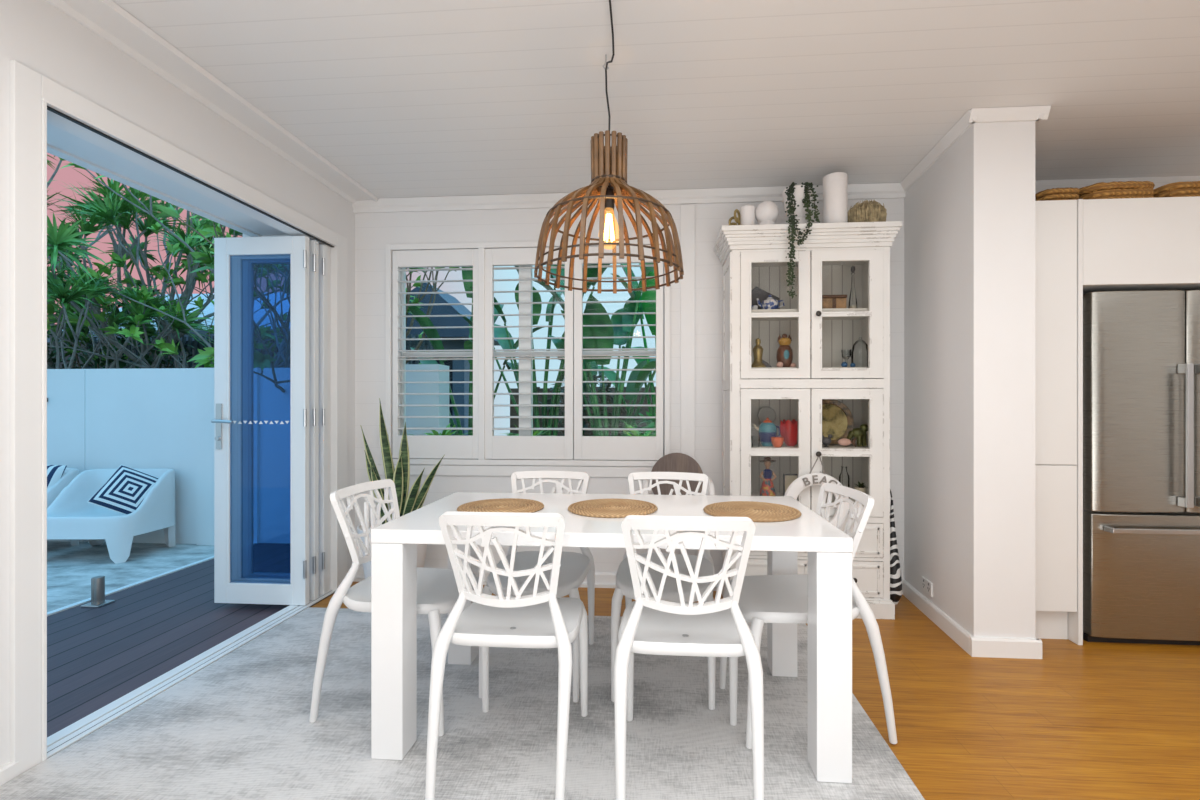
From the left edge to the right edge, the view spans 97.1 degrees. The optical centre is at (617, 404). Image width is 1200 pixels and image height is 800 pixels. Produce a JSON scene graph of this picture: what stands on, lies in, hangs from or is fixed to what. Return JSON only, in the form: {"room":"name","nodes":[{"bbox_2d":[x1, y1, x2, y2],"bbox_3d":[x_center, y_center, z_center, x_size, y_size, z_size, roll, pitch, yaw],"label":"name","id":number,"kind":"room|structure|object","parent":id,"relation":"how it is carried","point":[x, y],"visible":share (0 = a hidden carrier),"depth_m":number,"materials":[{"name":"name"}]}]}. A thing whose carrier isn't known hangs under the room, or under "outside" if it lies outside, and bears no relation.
{"room":"dining room","nodes":[
{"label":"dining room","id":0,"kind":"room"},
{"bbox_2d":[47,543,255,615],"bbox_3d":[-3.231,1.223,2.746,0.040,0.098,8.000,0,0,4],"label":"trim","id":1,"kind":"structure","parent":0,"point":[64,608],"depth_m":3.45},
{"bbox_2d":[0,0,354,766],"bbox_3d":[-2.027,-0.038,0.391,0.120,2.620,6.480,0,0,4],"label":"wall","id":2,"kind":"structure","parent":0,"point":[35,34],"depth_m":1.91,"materials":[{"name":"white paint"}]},
{"bbox_2d":[0,761,18,785],"bbox_3d":[-2.031,1.126,-0.602,0.018,0.053,4.500,0,0,4],"label":"baseboard","id":3,"kind":"structure","parent":2,"relation":"attached to","point":[10,770],"depth_m":1.62,"materials":[{"name":"white paint"}]},
{"bbox_2d":[47,123,290,236],"bbox_3d":[-2.265,-1.098,1.030,0.449,0.300,4.720,0,0,4],"label":"soffit","id":4,"kind":"structure","parent":2,"relation":"attached to","point":[62,144],"depth_m":2.48,"materials":[{"name":"white paint"}]},
{"bbox_2d":[10,60,346,774],"bbox_3d":[-1.858,0.044,2.514,0.142,2.215,1.760,0,0,4],"label":"door frame","id":5,"kind":"structure","parent":2,"relation":"attached to","point":[31,92],"depth_m":1.70,"materials":[{"name":"white paint"}]},
{"bbox_2d":[47,106,335,758],"bbox_3d":[-1.851,0.093,2.496,0.119,2.142,1.555,0,0,4],"label":"door track","id":6,"kind":"object","parent":2,"relation":"attached to","point":[62,739],"visible":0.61,"depth_m":2.18,"materials":[{"name":"silver metal"}]},
{"bbox_2d":[45,0,378,202],"bbox_3d":[-1.883,-1.332,0.305,0.180,0.028,6.330,0,0,4],"label":"crown molding","id":7,"kind":"structure","parent":2,"relation":"attached to","point":[106,19],"depth_m":2.20,"materials":[{"name":"white paint"}]},
{"bbox_2d":[211,236,327,604],"bbox_3d":[-2.041,0.088,3.104,0.561,2.103,0.267,0,0,4],"label":"door","id":8,"kind":"structure","parent":2,"relation":"in","point":[235,581],"depth_m":3.05,"materials":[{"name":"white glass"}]},
{"bbox_2d":[112,0,1199,197],"bbox_3d":[1.210,-1.398,0.151,6.610,0.100,6.480,0,0,4],"label":"ceiling","id":9,"kind":"structure","parent":0,"point":[405,98],"depth_m":2.18,"materials":[{"name":"white paint"}]},
{"bbox_2d":[534,0,683,293],"bbox_3d":[-0.044,-0.917,1.910,0.570,0.860,0.829,0,0,4],"label":"pendant lamp","id":10,"kind":"object","parent":9,"relation":"hanging from","point":[608,186],"visible":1,"depth_m":1.98,"materials":[{"name":"brown wood"}]},
{"bbox_2d":[599,183,614,210],"bbox_3d":[-0.034,-0.895,2.038,0.089,0.285,0.089,0,0,-41],"label":"bulb socket","id":11,"kind":"object","parent":10,"relation":"attached to","point":[609,202],"depth_m":2.02,"materials":[{"name":"brown metal"}]},
{"bbox_2d":[312,582,1199,799],"bbox_3d":[1.200,1.212,0.152,6.430,0.120,6.480,0,0,4],"label":"floor","id":12,"kind":"structure","parent":0,"point":[1089,720],"depth_m":1.97,"materials":[{"name":"brown wood"}]},
{"bbox_2d":[357,398,443,578],"bbox_3d":[-1.294,0.555,3.096,0.400,1.193,0.476,0,0,-38],"label":"snake plant","id":13,"kind":"object","parent":12,"relation":"on","point":[400,475],"visible":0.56,"depth_m":3.08,"materials":[{"name":"green plant"}]},
{"bbox_2d":[0,607,924,799],"bbox_3d":[-0.470,1.149,1.747,2.745,0.006,2.315,0,0,4],"label":"area rug","id":14,"kind":"object","parent":12,"relation":"on","point":[238,727],"visible":0.67,"depth_m":1.83,"materials":[{"name":"grey carpet"}]},
{"bbox_2d":[309,479,482,736],"bbox_3d":[-0.831,0.728,2.064,0.522,0.836,0.419,0,0,9],"label":"dining chair","id":15,"kind":"object","parent":14,"relation":"on","point":[437,589],"visible":0.62,"depth_m":1.94,"materials":[{"name":"white plastic"}]},
{"bbox_2d":[425,511,587,799],"bbox_3d":[-0.328,0.728,1.725,0.419,0.836,0.522,0,0,4],"label":"dining chair","id":16,"kind":"object","parent":14,"relation":"on","point":[544,619],"visible":1,"depth_m":1.57,"materials":[{"name":"white plastic"}]},
{"bbox_2d":[479,471,594,701],"bbox_3d":[-0.330,0.728,2.312,0.419,0.836,0.522,0,0,4],"label":"dining chair","id":17,"kind":"object","parent":14,"relation":"on","point":[574,568],"visible":0.53,"depth_m":2.36,"materials":[{"name":"white plastic"}]},
{"bbox_2d":[371,492,852,782],"bbox_3d":[-0.018,0.774,2.024,1.515,0.744,0.735,0,0,4],"label":"dining table","id":18,"kind":"object","parent":14,"relation":"on","point":[829,549],"visible":0.81,"depth_m":1.71,"materials":[{"name":"white paint"}]},
{"bbox_2d":[457,498,543,512],"bbox_3d":[-0.455,0.397,2.064,0.332,0.010,0.332,0,0,4],"label":"placemat","id":19,"kind":"object","parent":18,"relation":"on","point":[516,505],"visible":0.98,"depth_m":2.06,"materials":[{"name":"wicker"}]},
{"bbox_2d":[568,498,657,517],"bbox_3d":[-0.020,0.397,2.052,0.348,0.010,0.348,0,0,4],"label":"placemat","id":20,"kind":"object","parent":18,"relation":"on","point":[599,508],"visible":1,"depth_m":2.02,"materials":[{"name":"wicker"}]},
{"bbox_2d":[703,501,801,521],"bbox_3d":[0.500,0.397,1.988,0.356,0.010,0.356,0,0,4],"label":"placemat","id":21,"kind":"object","parent":18,"relation":"on","point":[756,511],"visible":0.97,"depth_m":1.96,"materials":[{"name":"wicker"}]},
{"bbox_2d":[611,472,715,709],"bbox_3d":[0.205,0.728,2.272,0.419,0.836,0.522,0,0,8],"label":"dining chair","id":22,"kind":"object","parent":14,"relation":"on","point":[670,593],"visible":0.44,"depth_m":2.19,"materials":[{"name":"white plastic"}]},
{"bbox_2d":[614,515,763,799],"bbox_3d":[0.210,0.728,1.671,0.419,0.836,0.522,0,0,4],"label":"dining chair","id":23,"kind":"object","parent":14,"relation":"on","point":[718,627],"visible":1,"depth_m":1.51,"materials":[{"name":"white plastic"}]},
{"bbox_2d":[719,483,896,748],"bbox_3d":[0.679,0.728,1.973,0.522,0.836,0.419,0,0,-3],"label":"dining chair","id":24,"kind":"object","parent":14,"relation":"on","point":[763,599],"visible":0.43,"depth_m":1.85,"materials":[{"name":"white plastic"}]},
{"bbox_2d":[643,453,714,552],"bbox_3d":[0.342,0.717,3.025,0.397,0.870,0.284,0,0,4],"label":"chair","id":25,"kind":"object","parent":12,"relation":"on","point":[672,462],"visible":0.3,"depth_m":3.12,"materials":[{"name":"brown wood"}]},
{"bbox_2d":[714,221,901,619],"bbox_3d":[1.048,0.089,3.044,0.945,2.125,0.410,0,0,4],"label":"display cabinet","id":26,"kind":"object","parent":12,"relation":"on","point":[750,256],"visible":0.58,"depth_m":2.91,"materials":[{"name":"white paint"}]},
{"bbox_2d":[728,209,739,224],"bbox_3d":[0.665,-1.040,3.007,0.081,0.140,0.062,0,0,-8],"label":"ornament","id":27,"kind":"object","parent":26,"relation":"on","point":[737,219],"visible":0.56,"depth_m":3.00,"materials":[{"name":"gold metal"}]},
{"bbox_2d":[740,205,754,224],"bbox_3d":[0.737,-1.048,3.014,0.082,0.150,0.082,0,0,4],"label":"cup","id":28,"kind":"object","parent":26,"relation":"on","point":[747,212],"visible":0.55,"depth_m":2.98,"materials":[{"name":"white ceramic"}]},
{"bbox_2d":[751,338,771,366],"bbox_3d":[0.824,-0.297,3.047,0.128,0.176,0.092,0,0,4],"label":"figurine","id":29,"kind":"object","parent":26,"relation":"on","point":[757,350],"visible":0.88,"depth_m":3.03,"materials":[{"name":"gold metal"}]},
{"bbox_2d":[751,287,779,308],"bbox_3d":[0.852,-0.615,3.122,0.193,0.165,0.012,0,0,4],"label":"slate board","id":30,"kind":"object","parent":26,"relation":"on","point":[756,293],"visible":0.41,"depth_m":3.12,"materials":[{"name":"grey stone"}]},
{"bbox_2d":[753,417,779,445],"bbox_3d":[0.855,0.153,3.045,0.111,0.164,0.114,0,0,-42],"label":"teapot","id":31,"kind":"object","parent":26,"relation":"on","point":[767,429],"visible":0.89,"depth_m":3.01,"materials":[{"name":"teal ceramic"}]},
{"bbox_2d":[755,201,778,224],"bbox_3d":[0.845,-1.060,3.006,0.132,0.172,0.132,0,0,4],"label":"vase","id":32,"kind":"object","parent":26,"relation":"on","point":[767,212],"visible":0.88,"depth_m":2.96,"materials":[{"name":"white ceramic"}]},
{"bbox_2d":[758,407,775,422],"bbox_3d":[0.899,0.063,3.204,0.110,0.108,0.027,0,0,4],"label":"plate","id":33,"kind":"object","parent":26,"relation":"on","point":[764,412],"visible":0.82,"depth_m":3.21,"materials":[{"name":"grey ceramic"}]},
{"bbox_2d":[759,456,776,495],"bbox_3d":[0.860,0.416,3.048,0.098,0.240,0.098,0,0,4],"label":"figurine","id":34,"kind":"object","parent":26,"relation":"on","point":[767,488],"visible":0.9,"depth_m":3.02,"materials":[{"name":"ceramic"}]},
{"bbox_2d":[756,295,784,308],"bbox_3d":[0.876,-0.584,3.044,0.128,0.102,0.103,0,0,-34],"label":"teapot","id":35,"kind":"object","parent":26,"relation":"on","point":[769,302],"visible":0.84,"depth_m":3.01,"materials":[{"name":"ceramic"}]},
{"bbox_2d":[771,437,783,446],"bbox_3d":[0.889,0.208,2.957,0.072,0.055,0.072,0,0,4],"label":"bowl","id":36,"kind":"object","parent":26,"relation":"on","point":[776,441],"visible":1,"depth_m":2.93,"materials":[{"name":"ceramic"}]},
{"bbox_2d":[776,334,795,366],"bbox_3d":[0.955,-0.309,3.033,0.111,0.200,0.101,0,0,4],"label":"owl figurine","id":37,"kind":"object","parent":26,"relation":"on","point":[784,356],"visible":0.85,"depth_m":3.00,"materials":[{"name":"ceramic"}]},
{"bbox_2d":[780,410,797,445],"bbox_3d":[0.991,0.130,3.035,0.130,0.210,0.120,0,0,4],"label":"vase","id":38,"kind":"object","parent":26,"relation":"on","point":[788,429],"visible":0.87,"depth_m":2.99,"materials":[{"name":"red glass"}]},
{"bbox_2d":[783,474,797,498],"bbox_3d":[0.993,0.466,3.040,0.086,0.140,0.010,0,0,4],"label":"picture frame","id":39,"kind":"object","parent":26,"relation":"on","point":[788,479],"visible":0.46,"depth_m":3.04,"materials":[{"name":"beige wood"}]},
{"bbox_2d":[785,475,796,491],"bbox_3d":[0.992,0.466,3.039,0.070,0.124,0.003,0,0,4],"label":"picture","id":40,"kind":"object","parent":39,"relation":"attached to","point":[789,479],"depth_m":3.04,"materials":[{"name":"beige paper"}]},
{"bbox_2d":[782,182,819,298],"bbox_3d":[1.012,-0.899,2.933,0.187,0.662,0.281,0,0,12],"label":"potted trailing plant","id":41,"kind":"object","parent":26,"relation":"on","point":[797,200],"visible":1,"depth_m":2.88,"materials":[{"name":"green plant"}]},
{"bbox_2d":[751,492,863,505],"bbox_3d":[1.064,0.544,3.083,0.802,0.016,0.306,0,0,4],"label":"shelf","id":42,"kind":"object","parent":26,"relation":"attached to","point":[752,493],"depth_m":3.14,"materials":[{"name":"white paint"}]},
{"bbox_2d":[751,443,867,448],"bbox_3d":[1.064,0.244,3.083,0.802,0.016,0.306,0,0,4],"label":"shelf","id":43,"kind":"object","parent":26,"relation":"attached to","point":[836,446],"depth_m":3.01,"materials":[{"name":"white paint"}]},
{"bbox_2d":[751,308,867,320],"bbox_3d":[1.064,-0.524,3.083,0.802,0.016,0.306,0,0,4],"label":"shelf","id":44,"kind":"object","parent":26,"relation":"attached to","point":[830,309],"depth_m":3.13,"materials":[{"name":"white paint"}]},
{"bbox_2d":[751,367,867,368],"bbox_3d":[1.064,-0.201,3.083,0.802,0.016,0.306,0,0,4],"label":"shelf","id":45,"kind":"object","parent":26,"relation":"attached to","point":[751,367],"depth_m":2.94,"materials":[{"name":"white paint"}]},
{"bbox_2d":[784,456,849,526],"bbox_3d":[1.067,0.492,2.853,0.352,0.449,0.048,0,0,4],"label":"life ring","id":46,"kind":"object","parent":26,"relation":"hanging from","point":[802,482],"visible":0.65,"depth_m":2.84,"materials":[{"name":"white plastic"}]},
{"bbox_2d":[822,295,846,308],"bbox_3d":[1.218,-0.576,3.018,0.139,0.086,0.096,0,0,4],"label":"trinket box","id":47,"kind":"object","parent":26,"relation":"on","point":[828,301],"visible":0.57,"depth_m":2.97,"materials":[{"name":"brown wood"}]},
{"bbox_2d":[823,172,847,222],"bbox_3d":[1.212,-1.123,2.958,0.128,0.300,0.128,0,0,4],"label":"vase","id":48,"kind":"object","parent":26,"relation":"on","point":[835,185],"visible":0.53,"depth_m":2.90,"materials":[{"name":"white ceramic"}]},
{"bbox_2d":[822,399,853,444],"bbox_3d":[1.238,0.096,3.103,0.276,0.270,0.067,0,0,4],"label":"platter","id":49,"kind":"object","parent":26,"relation":"on","point":[837,419],"visible":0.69,"depth_m":3.11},
{"bbox_2d":[838,437,855,446],"bbox_3d":[1.280,0.206,2.963,0.101,0.058,0.033,0,0,4],"label":"fish ornament","id":50,"kind":"object","parent":26,"relation":"on","point":[844,442],"visible":1,"depth_m":2.96,"materials":[{"name":"pink ceramic"}]},
{"bbox_2d":[848,266,856,307],"bbox_3d":[1.334,-0.660,3.010,0.048,0.256,0.048,0,0,4],"label":"glass bottle","id":51,"kind":"object","parent":26,"relation":"on","point":[852,267],"visible":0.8,"depth_m":3.01,"materials":[{"name":"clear glass"}]},
{"bbox_2d":[847,424,867,445],"bbox_3d":[1.362,0.170,3.005,0.126,0.127,0.063,0,0,4],"label":"animal","id":52,"kind":"object","parent":26,"relation":"on","point":[859,433],"visible":0.97,"depth_m":2.99},
{"bbox_2d":[851,337,867,366],"bbox_3d":[1.383,-0.299,3.026,0.096,0.180,0.096,0,0,4],"label":"glass dome","id":53,"kind":"object","parent":26,"relation":"on","point":[856,342],"visible":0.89,"depth_m":3.04,"materials":[{"name":"clear glass"}]},
{"bbox_2d":[854,481,867,492],"bbox_3d":[1.380,0.486,3.014,0.080,0.099,0.076,0,0,-24],"label":"potted succulent","id":54,"kind":"object","parent":26,"relation":"on","point":[860,487],"visible":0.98,"depth_m":2.99,"materials":[{"name":"green plant"}]},
{"bbox_2d":[848,200,886,221],"bbox_3d":[1.383,-1.056,2.957,0.217,0.165,0.211,0,0,4],"label":"straw basket","id":55,"kind":"object","parent":26,"relation":"on","point":[866,211],"visible":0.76,"depth_m":2.88,"materials":[{"name":"beige wicker"}]},
{"bbox_2d":[890,490,901,603],"bbox_3d":[1.548,0.785,2.994,0.096,0.674,0.135,0,0,4],"label":"bag","id":56,"kind":"object","parent":26,"relation":"hanging from","point":[895,570],"visible":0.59,"depth_m":2.95,"materials":[{"name":"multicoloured fabric"}]},
{"bbox_2d":[1035,200,1076,638],"bbox_3d":[2.087,0.083,2.881,0.283,2.138,0.654,0,0,4],"label":"pantry cabinet","id":57,"kind":"object","parent":12,"relation":"on","point":[1055,220],"visible":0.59,"depth_m":2.55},
{"bbox_2d":[1035,187,1079,200],"bbox_3d":[2.213,-1.027,2.844,0.206,0.088,0.507,0,0,4],"label":"woven tray","id":58,"kind":"object","parent":57,"relation":"on","point":[1070,193],"visible":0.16,"depth_m":2.60,"materials":[{"name":"brown wicker"}]},
{"bbox_2d":[1068,199,1082,644],"bbox_3d":[2.241,0.082,2.867,0.020,2.138,0.658,0,0,4],"label":"end panel","id":59,"kind":"object","parent":12,"relation":"on","point":[1075,619],"visible":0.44,"depth_m":2.54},
{"bbox_2d":[1083,290,1199,644],"bbox_3d":[2.724,0.303,2.796,0.880,1.698,0.680,0,0,4],"label":"refrigerator","id":60,"kind":"object","parent":12,"relation":"on","point":[1141,348],"visible":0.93,"depth_m":2.52,"materials":[{"name":"silver metal"}]},
{"bbox_2d":[355,176,1199,579],"bbox_3d":[1.395,-0.098,3.326,6.510,2.500,0.120,0,0,4],"label":"wall","id":61,"kind":"structure","parent":0,"point":[373,231],"depth_m":3.38,"materials":[{"name":"white paint"}]},
{"bbox_2d":[377,204,694,554],"bbox_3d":[-0.546,-0.096,3.451,2.070,2.325,0.127,0,0,4],"label":"window","id":62,"kind":"structure","parent":61,"relation":"in","point":[523,273],"depth_m":3.41,"materials":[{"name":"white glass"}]},
{"bbox_2d":[393,249,477,458],"bbox_3d":[-1.185,-0.331,3.462,0.580,1.357,0.064,0,0,4],"label":"plantation shutter","id":63,"kind":"object","parent":62,"relation":"attached to","point":[420,446],"visible":0.93,"depth_m":3.44,"materials":[{"name":"white paint"}]},
{"bbox_2d":[485,245,662,459],"bbox_3d":[-0.287,-0.331,3.396,1.150,1.357,0.064,0,0,4],"label":"plantation shutter","id":64,"kind":"object","parent":62,"relation":"attached to","point":[576,446],"visible":0.8,"depth_m":3.38,"materials":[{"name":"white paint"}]},
{"bbox_2d":[352,183,905,213],"bbox_3d":[0.005,-1.304,3.353,3.495,0.083,0.032,0,0,4],"label":"crown molding","id":65,"kind":"structure","parent":61,"relation":"attached to","point":[879,190],"depth_m":3.35,"materials":[{"name":"white paint"}]},
{"bbox_2d":[353,567,904,593],"bbox_3d":[0.005,1.109,3.349,3.495,0.085,0.040,0,0,4],"label":"baseboard","id":66,"kind":"structure","parent":61,"relation":"attached to","point":[602,580],"depth_m":3.36,"materials":[{"name":"white paint"}]},
{"bbox_2d":[1083,196,1199,293],"bbox_3d":[2.727,-0.781,2.833,0.949,0.410,0.654,0,0,4],"label":"upper cabinet","id":67,"kind":"object","parent":61,"relation":"attached to","point":[1130,244],"visible":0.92,"depth_m":2.52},
{"bbox_2d":[1078,181,1154,199],"bbox_3d":[2.491,-1.038,2.818,0.351,0.110,0.517,0,0,4],"label":"woven tray","id":68,"kind":"object","parent":67,"relation":"on","point":[1128,189],"visible":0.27,"depth_m":2.57,"materials":[{"name":"brown wicker"}]},
{"bbox_2d":[1153,181,1199,197],"bbox_3d":[2.836,-1.034,2.793,0.329,0.100,0.516,0,0,4],"label":"woven tray","id":69,"kind":"object","parent":67,"relation":"on","point":[1177,189],"visible":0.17,"depth_m":2.56,"materials":[{"name":"brown wicker"}]},
{"bbox_2d":[854,486,866,492],"bbox_3d":[1.376,0.500,3.006,0.064,0.070,0.063,0,0,4],"label":"pot","id":70,"kind":"object","parent":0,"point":[863,489],"depth_m":2.98,"materials":[{"name":"beige ceramic"}]},
{"bbox_2d":[904,121,1034,638],"bbox_3d":[1.802,-0.098,2.832,0.269,2.500,0.805,0,0,4],"label":"wall","id":71,"kind":"structure","parent":0,"point":[969,219],"depth_m":2.45,"materials":[{"name":"white paint"}]},
{"bbox_2d":[921,576,932,596],"bbox_3d":[1.698,0.997,2.913,0.011,0.074,0.124,0,0,8],"label":"power outlet","id":72,"kind":"object","parent":71,"relation":"attached to","point":[926,585],"visible":1,"depth_m":2.90,"materials":[{"name":"plastic"}]},
{"bbox_2d":[903,581,1041,658],"bbox_3d":[1.801,1.109,2.823,0.305,0.085,0.823,0,0,4],"label":"baseboard","id":73,"kind":"structure","parent":71,"relation":"attached to","point":[992,647],"depth_m":2.42,"materials":[{"name":"white paint"}]},
{"bbox_2d":[901,105,1050,190],"bbox_3d":[1.804,-1.321,2.814,0.348,0.050,0.841,0,0,4],"label":"crown molding","id":74,"kind":"structure","parent":71,"relation":"attached to","point":[1027,113],"depth_m":2.42,"materials":[{"name":"white paint"}]},
{"label":"outside","id":75,"kind":"structure","parent":0,"visible":0},
{"bbox_2d":[47,543,290,736],"bbox_3d":[-2.553,1.227,2.696,1.309,0.090,8.000,0,0,4],"label":"floor","id":76,"kind":"structure","parent":75,"point":[96,657],"depth_m":2.74,"materials":[{"name":"grey wood"}]},
{"bbox_2d":[81,576,114,607],"bbox_3d":[-3.077,1.099,3.136,0.110,0.164,0.100,0,0,4],"label":"spigot","id":77,"kind":"object","parent":76,"relation":"on","point":[98,600],"visible":1,"depth_m":3.11,"materials":[{"name":"metal"}]},
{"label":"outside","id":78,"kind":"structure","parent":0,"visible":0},
{"bbox_3d":[0.346,1.267,3.985,5.100,0.030,0.800,0,0,4],"label":"ground","id":79,"kind":"structure","parent":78,"visible":0},
{"bbox_2d":[409,424,472,434],"bbox_3d":[-1.330,0.704,3.979,0.495,1.137,0.494,0,0,39],"label":"spiky plant","id":80,"kind":"object","parent":79,"relation":"on","point":[445,432],"visible":0.21,"depth_m":3.93,"materials":[{"name":"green plant"}]},
{"bbox_2d":[615,419,655,435],"bbox_3d":[0.181,0.687,4.035,0.486,1.170,0.426,0,0,-43],"label":"spiky plant","id":81,"kind":"object","parent":79,"relation":"on","point":[635,432],"visible":0.18,"depth_m":3.97,"materials":[{"name":"green plant"}]},
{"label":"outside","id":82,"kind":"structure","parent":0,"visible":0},
{"bbox_3d":[-3.087,1.314,12.462,24.000,0.075,15.600,0,0,4],"label":"ground","id":83,"kind":"structure","parent":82,"visible":0},
{"bbox_2d":[47,246,126,368],"bbox_3d":[-7.541,-0.411,6.852,2.425,3.377,1.488,0,0,-1],"label":"shrub","id":84,"kind":"object","parent":83,"relation":"on","point":[80,261],"visible":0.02,"depth_m":6.81,"materials":[{"name":"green plant"}]},
{"bbox_2d":[47,155,178,368],"bbox_3d":[-7.131,-1.330,5.989,2.554,5.232,3.580,0,0,-18],"label":"tree","id":85,"kind":"object","parent":83,"relation":"on","point":[50,363],"visible":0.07,"depth_m":6.74,"materials":[{"name":"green plant"}]},
{"bbox_2d":[47,279,196,368],"bbox_3d":[-6.021,-0.120,6.459,2.014,2.803,1.263,0,0,4],"label":"shrub","id":86,"kind":"object","parent":83,"relation":"on","point":[121,341],"visible":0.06,"depth_m":6.32,"materials":[{"name":"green plant"}]},
{"bbox_2d":[47,258,213,368],"bbox_3d":[-5.535,-0.131,5.227,2.391,2.831,2.364,0,0,4],"label":"tree","id":87,"kind":"object","parent":83,"relation":"on","point":[60,290],"visible":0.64,"depth_m":5.48,"materials":[{"name":"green plant"}]},
{"bbox_2d":[47,180,238,368],"bbox_3d":[-6.000,-0.939,5.870,2.970,4.454,3.713,0,0,-6],"label":"tree","id":88,"kind":"object","parent":83,"relation":"on","point":[62,241],"visible":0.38,"depth_m":5.36,"materials":[{"name":"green plant"}]},
{"bbox_2d":[47,244,290,368],"bbox_3d":[-5.329,-0.334,5.657,3.206,3.245,2.830,0,0,4],"label":"frangipani tree","id":89,"kind":"object","parent":83,"relation":"on","point":[134,331],"visible":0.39,"depth_m":5.50,"materials":[{"name":"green plant"}]},
{"bbox_2d":[47,292,290,368],"bbox_3d":[-8.454,-0.438,9.722,7.700,3.420,2.860,0,0,4],"label":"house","id":90,"kind":"structure","parent":83,"relation":"on","point":[258,315],"depth_m":8.89,"materials":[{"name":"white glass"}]},
{"bbox_2d":[53,169,290,368],"bbox_3d":[-6.116,-0.689,5.982,5.115,3.967,2.466,0,0,-21],"label":"tree","id":91,"kind":"object","parent":83,"relation":"on","point":[192,242],"visible":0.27,"depth_m":5.95,"materials":[{"name":"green plant"}]},
{"bbox_2d":[47,226,425,367],"bbox_3d":[-3.948,-0.356,6.171,3.529,3.263,3.526,0,0,4],"label":"frangipani tree","id":92,"kind":"object","parent":83,"relation":"on","point":[116,259],"visible":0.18,"depth_m":5.80,"materials":[{"name":"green plant"}]},
{"bbox_2d":[60,163,425,367],"bbox_3d":[-3.550,-0.520,5.551,3.164,3.625,2.197,0,0,-45],"label":"frangipani tree","id":93,"kind":"object","parent":83,"relation":"on","point":[155,227],"visible":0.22,"depth_m":5.41,"materials":[{"name":"grey plant"}]},
{"bbox_2d":[153,204,458,392],"bbox_3d":[-2.432,-0.475,4.794,2.192,3.535,3.017,0,0,-14],"label":"frangipani tree","id":94,"kind":"object","parent":83,"relation":"on","point":[261,360],"visible":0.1,"depth_m":3.97,"materials":[{"name":"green plant"}]},
{"bbox_2d":[406,283,499,434],"bbox_3d":[-3.252,-0.363,9.216,2.350,3.270,1.300,0,0,4],"label":"gabled house","id":95,"kind":"structure","parent":83,"relation":"on","point":[440,298],"depth_m":8.81,"materials":[{"name":"grey"}]},
{"bbox_2d":[406,267,543,434],"bbox_3d":[-1.647,-0.201,5.559,1.284,2.956,1.259,0,0,40],"label":"plant","id":96,"kind":"object","parent":83,"relation":"on","point":[466,274],"visible":0.24,"depth_m":5.41,"materials":[{"name":"green plant"}]},
{"bbox_2d":[458,264,609,435],"bbox_3d":[-0.715,-0.227,5.124,1.776,3.009,0.761,0,0,21],"label":"plant","id":97,"kind":"object","parent":83,"relation":"on","point":[591,272],"visible":0.28,"depth_m":5.18,"materials":[{"name":"green plant"}]},
{"bbox_2d":[510,387,655,435],"bbox_3d":[0.870,0.529,6.185,4.320,1.486,0.065,0,0,4],"label":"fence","id":98,"kind":"object","parent":83,"relation":"on","point":[514,422],"visible":0.07,"depth_m":6.26,"materials":[{"name":"grey wood"}]},
{"bbox_2d":[538,371,644,435],"bbox_3d":[-0.287,0.441,5.783,1.480,1.820,0.923,0,0,4],"label":"shrub","id":99,"kind":"object","parent":83,"relation":"on","point":[610,400],"visible":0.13,"depth_m":5.73,"materials":[{"name":"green plant"}]},
{"bbox_2d":[535,263,655,435],"bbox_3d":[0.015,-0.083,4.734,1.662,2.726,0.880,0,0,4],"label":"plant","id":100,"kind":"object","parent":83,"relation":"on","point":[625,319],"visible":0.38,"depth_m":4.63,"materials":[{"name":"green plant"}]},
{"bbox_2d":[598,263,655,432],"bbox_3d":[0.380,-0.140,4.906,1.037,2.834,1.125,0,0,-26],"label":"plant","id":101,"kind":"object","parent":83,"relation":"on","point":[650,294],"visible":0.14,"depth_m":4.89,"materials":[{"name":"green plant"}]},
{"bbox_2d":[621,411,655,435],"bbox_3d":[0.434,0.672,4.525,1.229,1.338,0.972,0,0,-4],"label":"shrub","id":102,"kind":"object","parent":83,"relation":"on","point":[651,423],"visible":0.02,"depth_m":4.48,"materials":[{"name":"green plant"}]},
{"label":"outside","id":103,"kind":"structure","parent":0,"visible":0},
{"bbox_2d":[47,541,213,611],"bbox_3d":[-6.101,1.247,1.906,5.550,0.090,5.900,0,0,4],"label":"floor","id":104,"kind":"structure","parent":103,"point":[70,569],"depth_m":3.97,"materials":[{"name":"stone"}]},
{"bbox_2d":[47,468,78,545],"bbox_3d":[-4.983,0.875,4.332,0.790,0.655,0.593,0,0,2],"label":"armchair","id":105,"kind":"object","parent":104,"relation":"on","point":[69,474],"visible":0.16,"depth_m":4.40,"materials":[{"name":"white plastic"}]},
{"bbox_2d":[47,465,66,489],"bbox_3d":[-4.792,0.662,4.346,0.374,0.347,0.200,0,0,-5],"label":"cushion","id":106,"kind":"object","parent":105,"relation":"on","point":[54,472],"visible":0.14,"depth_m":4.37,"materials":[{"name":"fabric"}]},
{"bbox_2d":[47,468,175,563],"bbox_3d":[-4.124,0.875,4.288,0.790,0.655,0.593,0,0,0],"label":"armchair","id":107,"kind":"object","parent":104,"relation":"on","point":[70,515],"visible":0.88,"depth_m":4.25,"materials":[{"name":"white plastic"}]},
{"bbox_2d":[87,464,157,514],"bbox_3d":[-3.939,0.702,4.283,0.461,0.432,0.237,0,0,-27],"label":"cushion","id":108,"kind":"object","parent":107,"relation":"on","point":[125,490],"visible":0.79,"depth_m":4.22,"materials":[{"name":"fabric"}]},
{"bbox_2d":[47,364,448,544],"bbox_3d":[-5.062,0.477,4.757,7.200,1.630,0.220,0,0,4],"label":"wall","id":109,"kind":"structure","parent":104,"relation":"on","point":[160,418],"depth_m":4.59,"materials":[{"name":"white paint"}]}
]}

